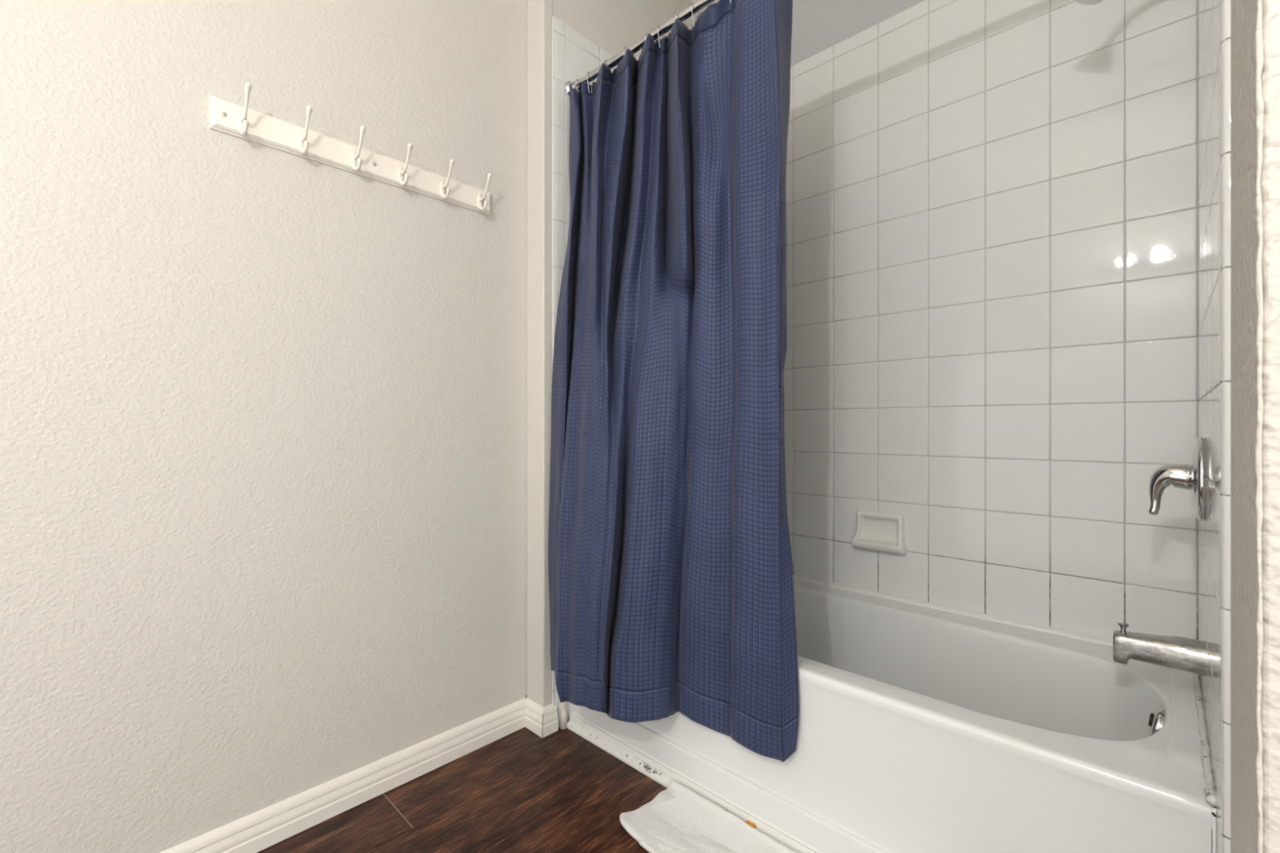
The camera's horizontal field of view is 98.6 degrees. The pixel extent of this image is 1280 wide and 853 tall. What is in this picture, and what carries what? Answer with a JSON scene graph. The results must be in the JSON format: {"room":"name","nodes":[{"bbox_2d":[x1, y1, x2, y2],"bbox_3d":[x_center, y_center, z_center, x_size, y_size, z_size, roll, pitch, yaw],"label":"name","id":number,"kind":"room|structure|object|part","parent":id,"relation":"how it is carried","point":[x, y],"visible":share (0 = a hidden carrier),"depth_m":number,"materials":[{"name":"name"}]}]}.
{"room":"bathroom","nodes":[
{"label":"bathroom","id":0,"kind":"room"},
{"bbox_2d":[0,0,527,852],"bbox_3d":[-0.902,-0.350,1.382,0.100,2.820,3.250,0,0,44],"label":"wall","id":1,"kind":"structure","parent":0,"point":[263,409],"depth_m":1.29,"materials":[{"name":"beige paint"}]},
{"bbox_2d":[159,697,525,852],"bbox_3d":[-1.145,0.955,1.043,0.018,0.086,2.225,0,0,44],"label":"baseboard","id":2,"kind":"structure","parent":1,"relation":"attached to","point":[255,832],"depth_m":1.44,"materials":[{"name":"white paint"}]},
{"bbox_2d":[209,95,490,215],"bbox_3d":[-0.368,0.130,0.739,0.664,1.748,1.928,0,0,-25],"label":"hook rail","id":3,"kind":"object","parent":1,"relation":"attached to","point":[264,130],"visible":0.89,"depth_m":1.41,"materials":[{"name":"white paint"}]},
{"bbox_2d":[237,82,251,136],"bbox_3d":[-0.895,-0.717,1.249,0.068,0.102,0.017,0,0,44],"label":"coat hook","id":4,"kind":"object","parent":3,"relation":"attached to","point":[243,124],"visible":1,"depth_m":1.25,"materials":[{"name":"beige metal"}]},
{"bbox_3d":[-0.916,-0.696,1.268,0.004,0.051,0.017,0,0,44],"label":"plate","id":5,"kind":"part","parent":4,"relation":"part of","materials":[{"name":"beige"}]},
{"bbox_2d":[297,105,312,155],"bbox_3d":[-0.811,-0.717,1.337,0.068,0.102,0.017,0,0,44],"label":"coat hook","id":6,"kind":"object","parent":3,"relation":"attached to","point":[303,144],"visible":1,"depth_m":1.33,"materials":[{"name":"beige metal"}]},
{"bbox_3d":[-0.832,-0.696,1.356,0.004,0.051,0.017,0,0,44],"label":"plate","id":7,"kind":"part","parent":6,"relation":"part of","materials":[{"name":"beige metal"}]},
{"bbox_2d":[351,125,365,171],"bbox_3d":[-0.727,-0.717,1.425,0.068,0.102,0.017,0,0,44],"label":"coat hook","id":8,"kind":"object","parent":3,"relation":"attached to","point":[356,162],"visible":1,"depth_m":1.42,"materials":[{"name":"beige metal"}]},
{"bbox_3d":[-0.748,-0.696,1.444,0.004,0.051,0.017,0,0,44],"label":"plate","id":9,"kind":"part","parent":8,"relation":"part of","materials":[{"name":"beige metal"}]},
{"bbox_2d":[398,143,413,186],"bbox_3d":[-0.643,-0.717,1.512,0.068,0.102,0.017,0,0,44],"label":"coat hook","id":10,"kind":"object","parent":3,"relation":"attached to","point":[403,177],"visible":1,"depth_m":1.51,"materials":[{"name":"beige metal"}]},
{"bbox_3d":[-0.664,-0.696,1.532,0.004,0.051,0.017,0,0,44],"label":"plate","id":11,"kind":"part","parent":10,"relation":"part of","materials":[{"name":"beige metal"}]},
{"bbox_2d":[440,159,454,199],"bbox_3d":[-0.559,-0.717,1.600,0.068,0.102,0.017,0,0,44],"label":"coat hook","id":12,"kind":"object","parent":3,"relation":"attached to","point":[442,187],"visible":1,"depth_m":1.60,"materials":[{"name":"beige metal"}]},
{"bbox_3d":[-0.580,-0.696,1.620,0.004,0.051,0.017,0,0,44],"label":"plate","id":13,"kind":"part","parent":12,"relation":"part of","materials":[{"name":"beige metal"}]},
{"bbox_2d":[477,173,492,210],"bbox_3d":[-0.475,-0.717,1.688,0.068,0.102,0.017,0,0,44],"label":"coat hook","id":14,"kind":"object","parent":3,"relation":"attached to","point":[480,198],"visible":1,"depth_m":1.69,"materials":[{"name":"beige metal"}]},
{"bbox_3d":[-0.496,-0.696,1.708,0.004,0.051,0.017,0,0,44],"label":"plate","id":15,"kind":"part","parent":14,"relation":"part of","materials":[{"name":"beige"}]},
{"bbox_2d":[256,727,666,852],"bbox_3d":[0.148,1.030,0.377,3.007,0.060,3.250,0,0,44],"label":"floor","id":16,"kind":"structure","parent":0,"point":[522,791],"depth_m":1.44,"materials":[{"name":"brown wood"}]},
{"bbox_2d":[619,780,796,852],"bbox_3d":[0.249,0.984,1.206,0.711,0.034,0.220,0,0,44],"label":"bath mat","id":17,"kind":"object","parent":16,"relation":"on","point":[677,820],"visible":1,"depth_m":1.35,"materials":[{"name":"white fabric"}]},
{"bbox_2d":[569,574,1217,852],"bbox_3d":[0.552,0.767,1.585,1.510,0.426,0.707,0,0,44],"label":"bathtub","id":18,"kind":"object","parent":16,"relation":"on","point":[924,726],"visible":0.59,"depth_m":1.21,"materials":[{"name":"white ceramic"}]},
{"bbox_2d":[566,711,823,852],"bbox_3d":[0.305,0.976,1.322,1.494,0.048,0.028,0,0,44],"label":"trim","id":19,"kind":"structure","parent":18,"relation":"attached to","point":[662,773],"depth_m":1.54,"materials":[{"name":"white wood"}]},
{"bbox_2d":[793,579,1215,820],"bbox_3d":[0.554,0.744,1.590,1.505,0.354,0.696,0,0,44],"label":"basin","id":20,"kind":"object","parent":18,"relation":"in","point":[910,709],"depth_m":1.22,"materials":[{"name":"white ceramic"}]},
{"bbox_3d":[1.053,0.610,1.117,0.030,0.074,0.074,0,0,44],"label":"overflow plate","id":21,"kind":"part","parent":18,"relation":"part of","materials":[{"name":"silver metal"}]},
{"bbox_2d":[527,0,552,706],"bbox_3d":[-0.335,-0.380,1.833,0.096,2.760,0.037,0,0,44],"label":"wall","id":22,"kind":"structure","parent":0,"point":[540,12],"depth_m":1.81,"materials":[{"name":"beige paint"}]},
{"bbox_2d":[524,694,559,738],"bbox_3d":[-0.331,0.950,1.824,0.115,0.099,0.068,0,0,44],"label":"baseboard","id":23,"kind":"structure","parent":22,"relation":"attached to","point":[534,711],"depth_m":1.79,"materials":[{"name":"white paint"}]},
{"bbox_2d":[551,0,697,727],"bbox_3d":[-0.050,-0.380,2.124,0.105,2.760,0.780,0,0,44],"label":"wall","id":24,"kind":"structure","parent":0,"point":[574,55],"depth_m":1.86,"materials":[{"name":"tile"}]},
{"bbox_2d":[559,701,567,729],"bbox_3d":[-0.255,0.935,1.829,0.025,0.130,0.026,0,0,44],"label":"trim","id":25,"kind":"structure","parent":24,"relation":"attached to","point":[563,713],"depth_m":1.82,"materials":[{"name":"beige paint"}]},
{"bbox_2d":[676,0,719,17],"bbox_3d":[0.148,-1.800,0.377,3.007,0.080,3.250,0,0,44],"label":"ceiling","id":26,"kind":"structure","parent":0,"point":[685,3],"depth_m":2.29,"materials":[{"name":"paint"}]},
{"bbox_2d":[719,0,1198,639],"bbox_3d":[1.196,-0.380,1.542,2.902,2.760,0.120,0,0,44],"label":"wall","id":27,"kind":"structure","parent":0,"point":[992,205],"depth_m":1.60,"materials":[{"name":"tile"}]},
{"bbox_2d":[851,510,907,555],"bbox_3d":[0.785,0.351,1.820,0.174,0.130,0.048,0,0,44],"label":"soap dish","id":28,"kind":"object","parent":27,"relation":"attached to","point":[887,540],"visible":1,"depth_m":1.82,"materials":[{"name":"white ceramic"}]},
{"bbox_2d":[1197,0,1231,852],"bbox_3d":[1.499,-0.175,0.624,1.196,2.350,0.793,0,0,44],"label":"wall","id":29,"kind":"structure","parent":0,"point":[1214,16],"depth_m":0.81,"materials":[{"name":"tile"}]},
{"bbox_2d":[564,0,715,96],"bbox_3d":[0.312,-1.136,1.337,1.506,0.054,0.054,0,0,44],"label":"shower rod","id":30,"kind":"object","parent":29,"relation":"attached to","point":[697,6],"visible":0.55,"depth_m":1.61,"materials":[{"name":"silver metal"}]},
{"bbox_2d":[586,71,593,95],"bbox_3d":[-0.163,-1.117,1.792,0.006,0.077,0.038,0,0,31],"label":"curtain ring","id":31,"kind":"object","parent":30,"relation":"hanging from","point":[588,72],"visible":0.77,"depth_m":1.78,"materials":[{"name":"silver metal"}]},
{"bbox_2d":[657,23,663,51],"bbox_3d":[0.059,-1.117,1.579,0.006,0.077,0.038,0,0,31],"label":"curtain ring","id":32,"kind":"object","parent":30,"relation":"hanging from","point":[658,24],"visible":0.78,"depth_m":1.57,"materials":[{"name":"silver metal"}]},
{"bbox_2d":[547,0,799,762],"bbox_3d":[0.020,-0.152,1.515,0.843,2.008,0.315,0,0,44],"label":"shower curtain","id":33,"kind":"object","parent":30,"relation":"hanging from","point":[671,575],"visible":1,"depth_m":1.46,"materials":[{"name":"blue fabric"}]},
{"bbox_2d":[690,0,698,30],"bbox_3d":[0.149,-1.117,1.493,0.006,0.077,0.038,0,0,42],"label":"curtain ring","id":34,"kind":"object","parent":30,"relation":"hanging from","point":[692,1],"visible":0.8,"depth_m":1.49,"materials":[{"name":"silver metal"}]},
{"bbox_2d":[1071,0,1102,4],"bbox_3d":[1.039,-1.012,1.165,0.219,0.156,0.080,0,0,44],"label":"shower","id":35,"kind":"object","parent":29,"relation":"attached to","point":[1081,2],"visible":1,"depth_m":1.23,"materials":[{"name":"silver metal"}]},
{"bbox_2d":[1112,622,1204,675],"bbox_3d":[1.068,0.461,1.137,0.136,0.082,0.067,0,0,44],"label":"tub spout","id":36,"kind":"object","parent":29,"relation":"attached to","point":[1176,652],"visible":1,"depth_m":1.12,"materials":[{"name":"silver metal"}]},
{"bbox_3d":[1.030,0.430,1.173,0.018,0.020,0.018,0,0,44],"label":"diverter knob","id":37,"kind":"part","parent":36,"relation":"part of","materials":[{"name":"silver metal"}]},
{"bbox_2d":[1148,437,1206,520],"bbox_3d":[1.089,0.104,1.117,0.083,0.166,0.166,0,0,44],"label":"shower valve","id":38,"kind":"object","parent":29,"relation":"attached to","point":[1193,476],"visible":1,"depth_m":1.09,"materials":[{"name":"silver metal"}]},
{"bbox_3d":[1.089,0.130,1.117,0.083,0.109,0.051,0,0,44],"label":"lever","id":39,"kind":"part","parent":38,"relation":"part of","materials":[{"name":"silver metal"}]},
{"bbox_2d":[1231,0,1279,852],"bbox_3d":[1.119,-0.380,0.221,1.187,2.760,0.322,0,0,44],"label":"wall","id":40,"kind":"structure","parent":0,"point":[1244,237],"depth_m":0.56,"materials":[{"name":"beige paint"}]},
{"bbox_2d":[1254,0,1263,852],"bbox_3d":[0.579,-0.148,0.514,0.007,2.297,0.005,0,0,15],"label":"trim","id":41,"kind":"structure","parent":40,"relation":"attached to","point":[1259,33],"depth_m":0.51,"materials":[{"name":"beige paint"}]}
]}

